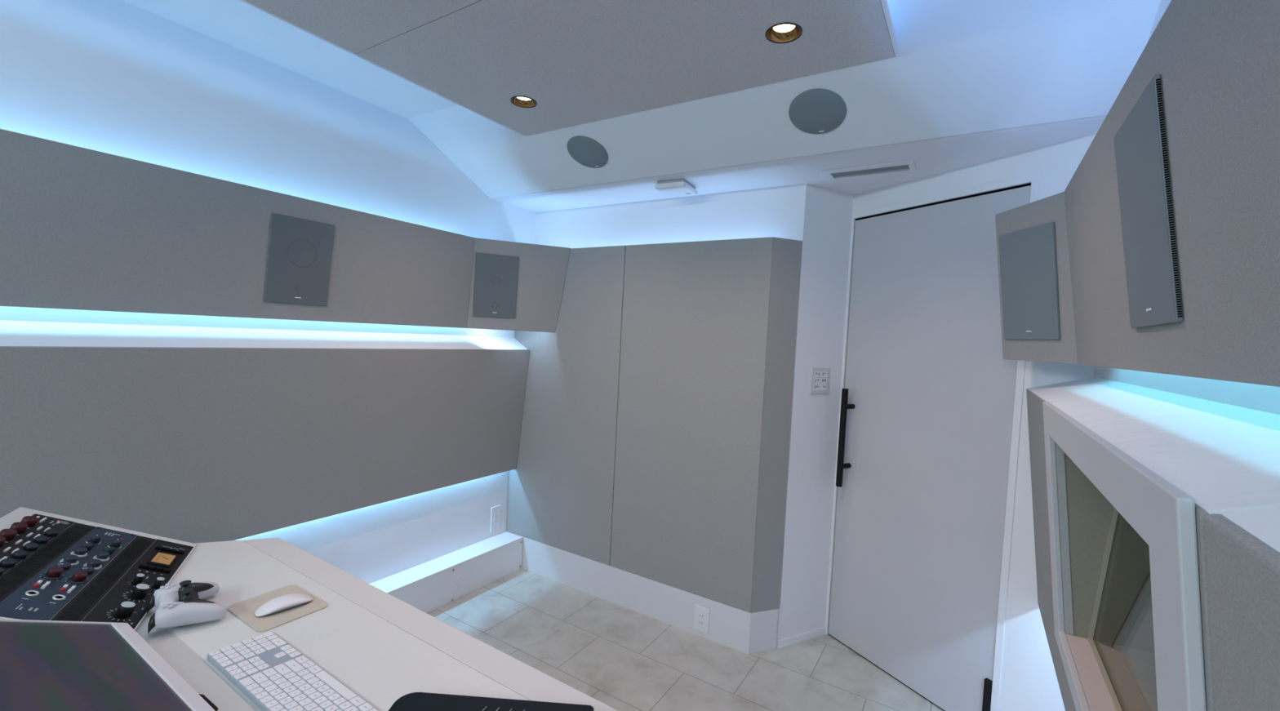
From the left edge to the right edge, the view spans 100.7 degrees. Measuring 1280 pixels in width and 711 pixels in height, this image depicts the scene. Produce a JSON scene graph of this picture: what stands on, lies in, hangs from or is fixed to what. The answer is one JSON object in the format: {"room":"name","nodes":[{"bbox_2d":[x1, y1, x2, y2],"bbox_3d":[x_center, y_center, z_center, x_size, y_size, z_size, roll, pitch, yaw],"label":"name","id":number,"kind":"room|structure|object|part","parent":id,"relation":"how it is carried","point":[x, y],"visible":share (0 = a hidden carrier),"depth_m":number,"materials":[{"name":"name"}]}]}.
{"room":"studio","nodes":[
{"label":"studio","id":0,"kind":"room"},
{"bbox_2d":[0,0,535,583],"bbox_3d":[-2.018,0.026,1.375,0.100,2.540,4.976,4,3,32],"label":"wall","id":1,"kind":"structure","parent":0,"point":[118,77],"depth_m":2.05,"materials":[{"name":"white"}]},
{"bbox_2d":[0,128,475,328],"bbox_3d":[-2.032,-0.378,1.083,0.074,0.484,4.232,4,3,32],"label":"acoustic panel","id":2,"kind":"object","parent":1,"relation":"attached to","point":[82,228],"visible":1,"depth_m":1.81,"materials":[{"name":"grey fabric"}]},
{"bbox_2d":[264,213,334,306],"bbox_3d":[-1.363,-0.376,2.132,0.052,0.338,0.233,4,3,32],"label":"wall speaker","id":3,"kind":"object","parent":2,"relation":"attached to","point":[300,256],"visible":1,"depth_m":2.12,"materials":[{"name":"grey"}]},
{"bbox_2d":[0,320,527,349],"bbox_3d":[-1.958,-0.046,1.254,0.122,0.100,4.637,4,3,32],"label":"shelf","id":4,"kind":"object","parent":1,"relation":"attached to","point":[12,333],"depth_m":1.92,"materials":[{"name":"white"}]},
{"bbox_2d":[0,346,529,543],"bbox_3d":[-1.948,0.340,1.262,0.087,0.733,4.617,4,3,32],"label":"acoustic panel","id":5,"kind":"object","parent":1,"relation":"attached to","point":[187,444],"visible":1,"depth_m":1.97,"materials":[{"name":"grey fabric"}]},
{"bbox_2d":[490,505,501,532],"bbox_3d":[-0.872,0.986,3.208,0.008,0.150,0.074,4,3,32],"label":"wall outlet","id":6,"kind":"object","parent":1,"relation":"attached to","point":[495,511],"visible":1,"depth_m":3.20,"materials":[{"name":"white plastic"}]},
{"bbox_2d":[466,237,570,332],"bbox_3d":[-0.670,-0.380,2.954,0.538,0.484,0.078,2,2,-20],"label":"acoustic panel","id":7,"kind":"object","parent":1,"relation":"attached to","point":[542,268],"visible":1,"depth_m":2.97,"materials":[{"name":"grey fabric"}]},
{"bbox_2d":[472,252,519,318],"bbox_3d":[-0.788,-0.379,2.900,0.228,0.339,0.052,2,2,-20],"label":"wall speaker","id":8,"kind":"object","parent":7,"relation":"attached to","point":[495,276],"visible":1,"depth_m":2.90,"materials":[{"name":"grey"}]},
{"bbox_2d":[566,135,608,168],"bbox_3d":[-0.240,-0.927,2.422,0.196,0.089,0.178,4,3,35],"label":"ceiling speaker","id":9,"kind":"object","parent":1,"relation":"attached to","point":[586,151],"visible":1,"depth_m":2.41,"materials":[{"name":"grey metal"}]},
{"bbox_2d":[408,0,1160,199],"bbox_3d":[0.166,-0.945,2.082,2.718,0.274,0.546,4,3,32],"label":"ceiling","id":10,"kind":"structure","parent":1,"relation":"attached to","point":[962,68],"depth_m":1.75,"materials":[{"name":"white paint"}]},
{"bbox_2d":[788,88,846,133],"bbox_3d":[0.627,-0.861,1.879,0.196,0.089,0.178,4,3,35],"label":"ceiling speaker","id":11,"kind":"object","parent":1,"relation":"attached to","point":[813,111],"visible":1,"depth_m":1.87,"materials":[{"name":"grey metal"}]},
{"bbox_2d":[121,0,457,118],"bbox_3d":[-1.021,-1.100,0.175,2.918,0.100,4.020,4,3,32],"label":"ceiling","id":12,"kind":"structure","parent":0,"point":[237,24],"depth_m":1.97,"materials":[{"name":"white paint"}]},
{"bbox_2d":[244,0,479,53],"bbox_3d":[-0.506,-1.005,1.017,1.542,0.103,0.796,4,3,32],"label":"ceiling panel","id":13,"kind":"object","parent":12,"relation":"hanging from","point":[356,26],"visible":1,"depth_m":1.54,"materials":[{"name":"grey fabric"}]},
{"bbox_2d":[355,0,895,136],"bbox_3d":[-0.081,-1.009,1.692,1.542,0.103,0.793,4,3,32],"label":"ceiling panel","id":14,"kind":"object","parent":12,"relation":"hanging from","point":[581,61],"visible":0.98,"depth_m":1.66,"materials":[{"name":"grey fabric"}]},
{"bbox_2d":[510,95,537,107],"bbox_3d":[-0.453,-0.999,2.071,0.103,0.024,0.103,4,3,32],"label":"recessed light","id":15,"kind":"object","parent":14,"relation":"attached to","point":[520,101],"visible":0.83,"depth_m":2.10,"materials":[{"name":"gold metal"}]},
{"bbox_2d":[765,22,802,43],"bbox_3d":[0.413,-0.935,1.522,0.103,0.024,0.103,4,3,32],"label":"recessed light","id":16,"kind":"object","parent":14,"relation":"attached to","point":[781,33],"visible":0.84,"depth_m":1.54,"materials":[{"name":"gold metal"}]},
{"bbox_3d":[-0.931,-1.000,0.342,1.542,0.103,0.796,4,3,32],"label":"ceiling panel","id":17,"kind":"object","parent":12,"relation":"hanging from","visible":0},
{"bbox_2d":[240,0,524,136],"bbox_3d":[-1.593,-1.004,0.752,0.012,0.010,3.986,4,3,32],"label":"trim","id":18,"kind":"structure","parent":17,"relation":"attached to","point":[243,1],"depth_m":1.80,"materials":[{"name":"white paint"}]},
{"bbox_2d":[880,0,899,56],"bbox_3d":[-0.279,-0.906,-0.075,0.012,0.010,3.986,4,3,32],"label":"trim","id":19,"kind":"structure","parent":17,"relation":"attached to","point":[884,2],"depth_m":1.47,"materials":[{"name":"white paint"}]},
{"bbox_2d":[533,183,806,648],"bbox_3d":[0.031,0.119,2.966,1.684,2.440,0.100,4,3,32],"label":"wall","id":20,"kind":"structure","parent":0,"point":[779,211],"depth_m":2.77,"materials":[{"name":"white paint"}]},
{"bbox_2d":[506,531,777,654],"bbox_3d":[-0.090,1.240,2.908,1.679,0.195,0.132,4,3,32],"label":"baseboard","id":21,"kind":"structure","parent":20,"relation":"attached to","point":[743,631],"depth_m":2.73,"materials":[{"name":"white paint"}]},
{"bbox_2d":[506,245,625,565],"bbox_3d":[-0.447,0.253,3.061,0.784,1.726,0.025,4,3,32],"label":"acoustic panel","id":22,"kind":"object","parent":21,"relation":"on","point":[561,487],"visible":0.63,"depth_m":2.99,"materials":[{"name":"grey fabric"}]},
{"bbox_2d":[493,160,806,213],"bbox_3d":[-0.037,-0.868,2.738,1.686,0.050,0.348,4,3,32],"label":"trim","id":23,"kind":"structure","parent":20,"relation":"attached to","point":[777,173],"depth_m":2.63,"materials":[{"name":"white paint"}]},
{"bbox_2d":[654,178,697,197],"bbox_3d":[0.177,-0.807,2.560,0.152,0.037,0.170,4,2,28],"label":"smoke detector","id":24,"kind":"object","parent":20,"relation":"attached to","point":[673,188],"visible":1,"depth_m":2.52,"materials":[{"name":"white plastic"}]},
{"bbox_2d":[609,236,773,613],"bbox_3d":[0.224,0.303,2.640,0.798,1.726,0.025,4,3,32],"label":"acoustic panel","id":25,"kind":"object","parent":20,"relation":"attached to","point":[693,347],"visible":1,"depth_m":2.60,"materials":[{"name":"grey fabric"}]},
{"bbox_2d":[693,604,709,633],"bbox_3d":[0.299,1.282,2.580,0.078,0.118,0.008,4,3,32],"label":"wall outlet","id":26,"kind":"object","parent":20,"relation":"attached to","point":[701,615],"visible":1,"depth_m":2.58,"materials":[{"name":"white plastic"}]},
{"bbox_2d":[751,236,801,613],"bbox_3d":[0.625,0.330,2.454,0.156,1.726,0.020,2,2,-20],"label":"acoustic panel","id":27,"kind":"object","parent":20,"relation":"attached to","point":[786,253],"visible":1,"depth_m":2.44,"materials":[{"name":"grey fabric"}]},
{"bbox_2d":[427,568,943,710],"bbox_3d":[-0.612,1.434,0.749,3.518,0.080,5.600,4,3,32],"label":"floor","id":28,"kind":"structure","parent":0,"point":[622,658],"depth_m":2.40,"materials":[{"name":"tile"}]},
{"bbox_2d":[135,537,617,710],"bbox_3d":[-0.803,0.992,0.845,2.170,0.775,1.005,4,3,32],"label":"desk","id":29,"kind":"object","parent":28,"relation":"on","point":[384,649],"visible":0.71,"depth_m":1.12,"materials":[{"name":"laminate"}]},
{"bbox_2d":[0,506,196,631],"bbox_3d":[-1.321,0.486,1.228,0.360,0.153,0.512,2,2,-28],"label":"enclosure","id":30,"kind":"object","parent":29,"relation":"on","point":[6,521],"visible":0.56,"depth_m":1.38,"materials":[{"name":"laminate"}]},
{"bbox_2d":[0,513,75,576],"bbox_3d":[-1.407,0.430,1.170,0.079,0.048,0.482,2,2,-28],"label":"rack equaliser","id":31,"kind":"object","parent":30,"relation":"in","point":[23,538],"visible":1,"depth_m":1.25,"materials":[{"name":"black metal"}]},
{"bbox_3d":[-1.340,0.450,1.103,0.024,0.010,0.024,27,-9,-27],"label":"knob","id":32,"kind":"part","parent":31,"relation":"part of","materials":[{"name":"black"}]},
{"bbox_3d":[-1.441,0.417,1.186,0.028,0.017,0.028,27,-9,-27],"label":"knob","id":33,"kind":"part","parent":31,"relation":"part of","materials":[{"name":"red plastic"}]},
{"bbox_3d":[-1.362,0.447,1.143,0.024,0.010,0.024,27,-9,-27],"label":"knob","id":34,"kind":"part","parent":31,"relation":"part of","materials":[{"name":"black"}]},
{"bbox_3d":[-1.462,0.414,1.226,0.028,0.017,0.028,27,-9,-27],"label":"knob","id":35,"kind":"part","parent":31,"relation":"part of","materials":[{"name":"red plastic"}]},
{"bbox_3d":[-1.484,0.411,1.267,0.028,0.017,0.028,27,-9,-27],"label":"knob","id":36,"kind":"part","parent":31,"relation":"part of","materials":[{"name":"red plastic"}]},
{"bbox_3d":[-1.383,0.445,1.184,0.024,0.010,0.024,27,-9,-27],"label":"knob","id":37,"kind":"part","parent":31,"relation":"part of","materials":[{"name":"black"}]},
{"bbox_3d":[-1.505,0.409,1.308,0.028,0.017,0.028,27,-9,-27],"label":"knob","id":38,"kind":"part","parent":31,"relation":"part of","materials":[{"name":"red plastic"}]},
{"bbox_3d":[-1.405,0.442,1.225,0.024,0.010,0.024,27,-9,-27],"label":"knob","id":39,"kind":"part","parent":31,"relation":"part of","materials":[{"name":"black"}]},
{"bbox_3d":[-1.427,0.439,1.265,0.024,0.010,0.024,27,-9,-27],"label":"knob","id":40,"kind":"part","parent":31,"relation":"part of","materials":[{"name":"black"}]},
{"bbox_3d":[-1.448,0.437,1.306,0.024,0.010,0.024,27,-9,-27],"label":"knob","id":41,"kind":"part","parent":31,"relation":"part of","materials":[{"name":"black plastic"}]},
{"bbox_2d":[0,522,96,602],"bbox_3d":[-1.359,0.464,1.197,0.040,0.018,0.482,2,2,-28],"label":"vent panel","id":42,"kind":"object","parent":30,"relation":"in","point":[16,576],"visible":1,"depth_m":1.21,"materials":[{"name":"black metal"}]},
{"bbox_2d":[0,526,137,620],"bbox_3d":[-1.306,0.486,1.227,0.082,0.046,0.482,2,2,-28],"label":"rack preamp","id":43,"kind":"object","parent":30,"relation":"in","point":[46,593],"visible":0.99,"depth_m":1.17,"materials":[{"name":"painted metal"},{"name":"plastic"}]},
{"bbox_2d":[32,582,39,587],"bbox_3d":[-1.271,0.483,1.116,0.006,0.006,0.010,27,-9,-27],"label":"switch","id":44,"kind":"object","parent":43,"relation":"attached to","point":[34,584],"depth_m":1.12,"materials":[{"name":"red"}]},
{"bbox_2d":[40,584,47,589],"bbox_3d":[-1.260,0.489,1.122,0.006,0.006,0.010,27,-9,-27],"label":"switch","id":45,"kind":"object","parent":43,"relation":"attached to","point":[42,586],"depth_m":1.12,"materials":[{"name":"white plastic"}]},
{"bbox_3d":[-1.288,0.478,1.168,0.024,0.017,0.024,27,-9,-27],"label":"knob","id":46,"kind":"part","parent":43,"relation":"part of","materials":[{"name":"red plastic"}]},
{"bbox_2d":[58,586,65,591],"bbox_3d":[-1.236,0.501,1.135,0.006,0.006,0.010,27,-9,-27],"label":"switch","id":47,"kind":"object","parent":43,"relation":"attached to","point":[60,588],"depth_m":1.14,"materials":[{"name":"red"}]},
{"bbox_3d":[-1.310,0.479,1.206,0.024,0.010,0.024,27,-9,-27],"label":"knob","id":48,"kind":"part","parent":43,"relation":"part of","materials":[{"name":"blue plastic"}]},
{"bbox_2d":[66,588,73,593],"bbox_3d":[-1.226,0.506,1.141,0.006,0.006,0.010,27,-9,-27],"label":"switch","id":49,"kind":"object","parent":43,"relation":"attached to","point":[69,590],"depth_m":1.14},
{"bbox_3d":[-1.325,0.475,1.235,0.024,0.014,0.024,27,-9,-27],"label":"knob","id":50,"kind":"part","parent":43,"relation":"part of","materials":[{"name":"blue plastic"}]},
{"bbox_3d":[-1.254,0.496,1.187,0.024,0.017,0.024,27,-9,-27],"label":"knob","id":51,"kind":"part","parent":43,"relation":"part of","materials":[{"name":"red plastic"}]},
{"bbox_3d":[-1.347,0.472,1.278,0.021,0.014,0.021,27,-9,-27],"label":"knob","id":52,"kind":"part","parent":43,"relation":"part of","materials":[{"name":"blue plastic"}]},
{"bbox_3d":[-1.363,0.470,1.308,0.020,0.014,0.020,27,-9,-27],"label":"knob","id":53,"kind":"part","parent":43,"relation":"part of","materials":[{"name":"plastic"}]},
{"bbox_3d":[-1.276,0.496,1.225,0.024,0.010,0.024,27,-9,-27],"label":"knob","id":54,"kind":"part","parent":43,"relation":"part of","materials":[{"name":"blue plastic"}]},
{"bbox_3d":[-1.291,0.493,1.254,0.024,0.014,0.024,27,-9,-27],"label":"knob","id":55,"kind":"part","parent":43,"relation":"part of","materials":[{"name":"plastic"}]},
{"bbox_3d":[-1.387,0.468,1.352,0.018,0.014,0.018,27,-9,-27],"label":"knob","id":56,"kind":"part","parent":43,"relation":"part of","materials":[{"name":"plastic"}]},
{"bbox_3d":[-1.313,0.490,1.297,0.021,0.014,0.021,27,-9,-27],"label":"knob","id":57,"kind":"part","parent":43,"relation":"part of","materials":[{"name":"blue plastic"}]},
{"bbox_3d":[-1.329,0.488,1.327,0.020,0.014,0.020,27,-9,-27],"label":"knob","id":58,"kind":"part","parent":43,"relation":"part of","materials":[{"name":"blue plastic"}]},
{"bbox_3d":[-1.353,0.485,1.371,0.018,0.014,0.018,27,-9,-27],"label":"knob","id":59,"kind":"part","parent":43,"relation":"part of","materials":[{"name":"blue plastic"}]},
{"bbox_2d":[50,535,155,621],"bbox_3d":[-1.253,0.518,1.257,0.040,0.018,0.482,2,2,-28],"label":"vent panel","id":60,"kind":"object","parent":30,"relation":"in","point":[86,599],"visible":0.99,"depth_m":1.22,"materials":[{"name":"black metal"}]},
{"bbox_2d":[81,539,193,629],"bbox_3d":[-1.199,0.540,1.287,0.083,0.045,0.482,2,2,-28],"label":"rack compressor","id":61,"kind":"object","parent":30,"relation":"in","point":[126,602],"visible":0.94,"depth_m":1.25,"materials":[{"name":"black metal"}]},
{"bbox_3d":[-1.108,0.548,1.142,0.028,0.022,0.028,27,-9,-27],"label":"knob","id":62,"kind":"part","parent":61,"relation":"part of","materials":[{"name":"black"}]},
{"bbox_3d":[-1.192,0.532,1.260,0.017,0.020,0.017,27,-9,-27],"label":"knob","id":63,"kind":"part","parent":61,"relation":"part of","materials":[{"name":"black plastic"}]},
{"bbox_3d":[-1.149,0.542,1.220,0.028,0.022,0.028,27,-9,-27],"label":"knob","id":64,"kind":"part","parent":61,"relation":"part of","materials":[{"name":"black plastic"}]},
{"bbox_3d":[-1.160,0.548,1.278,0.017,0.020,0.017,27,-9,-27],"label":"knob","id":65,"kind":"part","parent":61,"relation":"part of","materials":[{"name":"black"}]},
{"bbox_2d":[0,618,215,710],"bbox_3d":[-0.815,0.483,0.664,0.830,0.252,0.462,4,3,32],"label":"display","id":66,"kind":"object","parent":29,"relation":"on","point":[46,665],"visible":1,"depth_m":0.87,"materials":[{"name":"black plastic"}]},
{"bbox_2d":[146,580,226,634],"bbox_3d":[-1.008,0.544,1.181,0.128,0.062,0.165,1,3,-44],"label":"game controller","id":67,"kind":"object","parent":29,"relation":"on","point":[180,604],"visible":1,"depth_m":1.15,"materials":[{"name":"grey plastic"}]},
{"bbox_2d":[198,693,217,710],"bbox_3d":[-0.752,0.601,0.920,0.083,0.004,0.010,4,3,32],"label":"clip","id":68,"kind":"object","parent":29,"relation":"on","point":[203,696],"visible":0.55,"depth_m":0.92,"materials":[{"name":"black plastic"}]},
{"bbox_2d":[226,584,327,632],"bbox_3d":[-0.844,0.585,1.237,0.174,0.003,0.146,4,3,32],"label":"mat","id":69,"kind":"object","parent":29,"relation":"on","point":[245,610],"visible":0.78,"depth_m":1.22,"materials":[{"name":"beige leather"}]},
{"bbox_2d":[254,593,312,617],"bbox_3d":[-0.825,0.573,1.232,0.054,0.022,0.113,5,3,40],"label":"computer mouse","id":70,"kind":"object","parent":69,"relation":"on","point":[283,602],"visible":1,"depth_m":1.22,"materials":[{"name":"white plastic"}]},
{"bbox_2d":[207,631,378,710],"bbox_3d":[-0.643,0.601,0.974,0.419,0.010,0.115,4,3,33],"label":"keyboard","id":71,"kind":"object","parent":29,"relation":"on","point":[274,675],"visible":1,"depth_m":0.98,"materials":[{"name":"grey plastic"}]},
{"bbox_2d":[388,692,593,710],"bbox_3d":[-0.257,0.619,0.832,0.344,0.026,0.215,3,2,2],"label":"case","id":72,"kind":"object","parent":29,"relation":"on","point":[415,701],"visible":1,"depth_m":0.92,"materials":[{"name":"black plastic"}]},
{"bbox_3d":[-0.256,0.607,0.827,0.320,0.001,0.187,3,2,2],"label":"lid panel","id":73,"kind":"part","parent":72,"relation":"part of","materials":[{"name":"black plastic"}]},
{"bbox_2d":[368,531,522,613],"bbox_3d":[-2.002,1.205,1.301,0.151,0.194,4.616,4,3,32],"label":"ledge","id":74,"kind":"object","parent":28,"relation":"on","point":[428,586],"visible":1,"depth_m":2.83,"materials":[{"name":"white paint"}]},
{"bbox_2d":[777,182,853,640],"bbox_3d":[0.874,0.175,2.617,0.412,2.440,0.100,2,2,-28],"label":"wall column","id":75,"kind":"structure","parent":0,"point":[828,215],"depth_m":2.55,"materials":[{"name":"white paint"}]},
{"bbox_2d":[777,626,826,648],"bbox_3d":[0.795,1.377,2.593,0.313,0.036,0.006,2,2,-28],"label":"baseboard","id":76,"kind":"structure","parent":75,"relation":"attached to","point":[821,631],"depth_m":2.59,"materials":[{"name":"white paint"}]},
{"bbox_2d":[809,367,829,393],"bbox_3d":[0.863,0.121,2.544,0.116,0.124,0.011,2,2,-28],"label":"light switch","id":77,"kind":"object","parent":75,"relation":"attached to","point":[820,377],"visible":1,"depth_m":2.54,"materials":[{"name":"grey plastic"}]},
{"bbox_2d":[825,133,1096,710],"bbox_3d":[1.280,0.212,2.189,0.100,2.440,1.052,2,2,-28],"label":"wall","id":78,"kind":"structure","parent":0,"point":[1028,678],"depth_m":1.90,"materials":[{"name":"white paint"}]},
{"bbox_2d":[821,160,916,180],"bbox_3d":[0.950,-0.786,2.208,0.351,0.040,0.134,4,3,32],"label":"air vent","id":79,"kind":"object","parent":78,"relation":"attached to","point":[910,164],"visible":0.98,"depth_m":2.20,"materials":[{"name":"white metal"}]},
{"bbox_3d":[0.953,-0.774,2.209,0.298,0.007,0.014,4,3,32],"label":"blade","id":80,"kind":"part","parent":79,"relation":"part of","materials":[{"name":"grey metal"}]},
{"bbox_3d":[0.967,-0.774,2.231,0.298,0.007,0.014,4,3,32],"label":"blade","id":81,"kind":"part","parent":79,"relation":"part of","materials":[{"name":"grey metal"}]},
{"bbox_2d":[828,182,1031,710],"bbox_3d":[1.157,0.386,2.272,0.116,2.070,0.776,2,2,-28],"label":"door","id":82,"kind":"structure","parent":78,"relation":"in","point":[928,392],"depth_m":2.22,"materials":[{"name":"laminate"}]},
{"bbox_3d":[0.966,0.393,2.536,0.029,0.470,0.029,4,3,32],"label":"pull handle","id":83,"kind":"part","parent":82,"relation":"part of","materials":[{"name":"black metal"}]},
{"bbox_2d":[784,116,1106,195],"bbox_3d":[1.184,-0.772,2.131,1.030,0.030,0.618,4,3,32],"label":"trim","id":84,"kind":"structure","parent":78,"relation":"attached to","point":[931,157],"depth_m":2.00,"materials":[{"name":"white paint"}]},
{"bbox_2d":[851,172,1039,710],"bbox_3d":[1.172,0.375,2.271,0.004,2.097,0.808,2,2,-28],"label":"trim","id":85,"kind":"structure","parent":78,"relation":"attached to","point":[1034,179],"depth_m":1.94,"materials":[{"name":"white paint"}]},
{"bbox_2d":[1093,0,1279,414],"bbox_3d":[0.321,0.204,-0.189,0.100,2.540,4.820,4,3,32],"label":"wall","id":86,"kind":"structure","parent":0,"point":[1266,398],"depth_m":0.92,"materials":[{"name":"white paint"}]},
{"bbox_2d":[995,191,1077,364],"bbox_3d":[1.247,-0.230,1.670,0.086,0.496,0.311,3,2,-1],"label":"acoustic panel","id":87,"kind":"object","parent":86,"relation":"attached to","point":[1051,208],"visible":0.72,"depth_m":1.60,"materials":[{"name":"grey fabric"}]},
{"bbox_2d":[998,222,1060,339],"bbox_3d":[1.232,-0.226,1.687,0.052,0.347,0.234,3,2,-1],"label":"wall speaker","id":88,"kind":"object","parent":87,"relation":"attached to","point":[1028,256],"visible":1,"depth_m":1.67,"materials":[{"name":"grey"}]},
{"bbox_2d":[1026,388,1215,710],"bbox_3d":[0.941,0.494,1.149,0.099,0.742,1.718,4,3,32],"label":"acoustic panel","id":89,"kind":"object","parent":86,"relation":"attached to","point":[1034,402],"visible":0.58,"depth_m":1.49,"materials":[{"name":"grey fabric"}]},
{"bbox_2d":[1042,401,1206,710],"bbox_3d":[0.921,0.419,0.768,0.488,0.576,1.033,4,3,32],"label":"window","id":90,"kind":"structure","parent":86,"relation":"in","point":[1124,562],"depth_m":0.97,"materials":[{"name":"grey paint"}]},
{"bbox_3d":[0.781,0.656,0.861,0.049,0.020,0.842,4,3,32],"label":"sill","id":91,"kind":"part","parent":90,"relation":"part of","materials":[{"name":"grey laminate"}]},
{"bbox_3d":[0.833,0.423,0.827,0.046,0.454,0.842,4,3,32],"label":"pane","id":92,"kind":"part","parent":90,"relation":"part of","materials":[{"name":"clear glass"}]},
{"bbox_2d":[1027,377,1279,514],"bbox_3d":[0.992,0.113,1.119,0.166,0.090,1.726,4,3,32],"label":"shelf","id":93,"kind":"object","parent":86,"relation":"attached to","point":[1224,457],"depth_m":0.68,"materials":[{"name":"white"}]},
{"bbox_2d":[1063,0,1279,386],"bbox_3d":[0.122,-0.213,-0.264,0.082,0.495,4.246,4,3,32],"label":"acoustic panel","id":94,"kind":"object","parent":86,"relation":"attached to","point":[1217,62],"visible":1,"depth_m":0.65,"materials":[{"name":"grey fabric"}]},
{"bbox_2d":[1113,74,1182,328],"bbox_3d":[0.810,-0.223,0.853,0.053,0.349,0.259,4,3,32],"label":"wall speaker","id":95,"kind":"object","parent":94,"relation":"attached to","point":[1140,146],"visible":1,"depth_m":0.82,"materials":[{"name":"grey"}]},
{"bbox_2d":[1204,513,1279,710],"bbox_3d":[-0.288,0.506,-0.802,0.098,0.741,2.890,4,3,32],"label":"acoustic panel","id":96,"kind":"object","parent":86,"relation":"attached to","point":[1243,571],"visible":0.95,"depth_m":0.37,"materials":[{"name":"grey fabric"}]},
{"bbox_2d":[1213,506,1279,552],"bbox_3d":[-0.242,0.130,-0.845,0.162,0.100,2.910,4,3,32],"label":"trim","id":97,"kind":"structure","parent":86,"relation":"attached to","point":[1264,523],"depth_m":0.39,"materials":[{"name":"white"}]}
]}

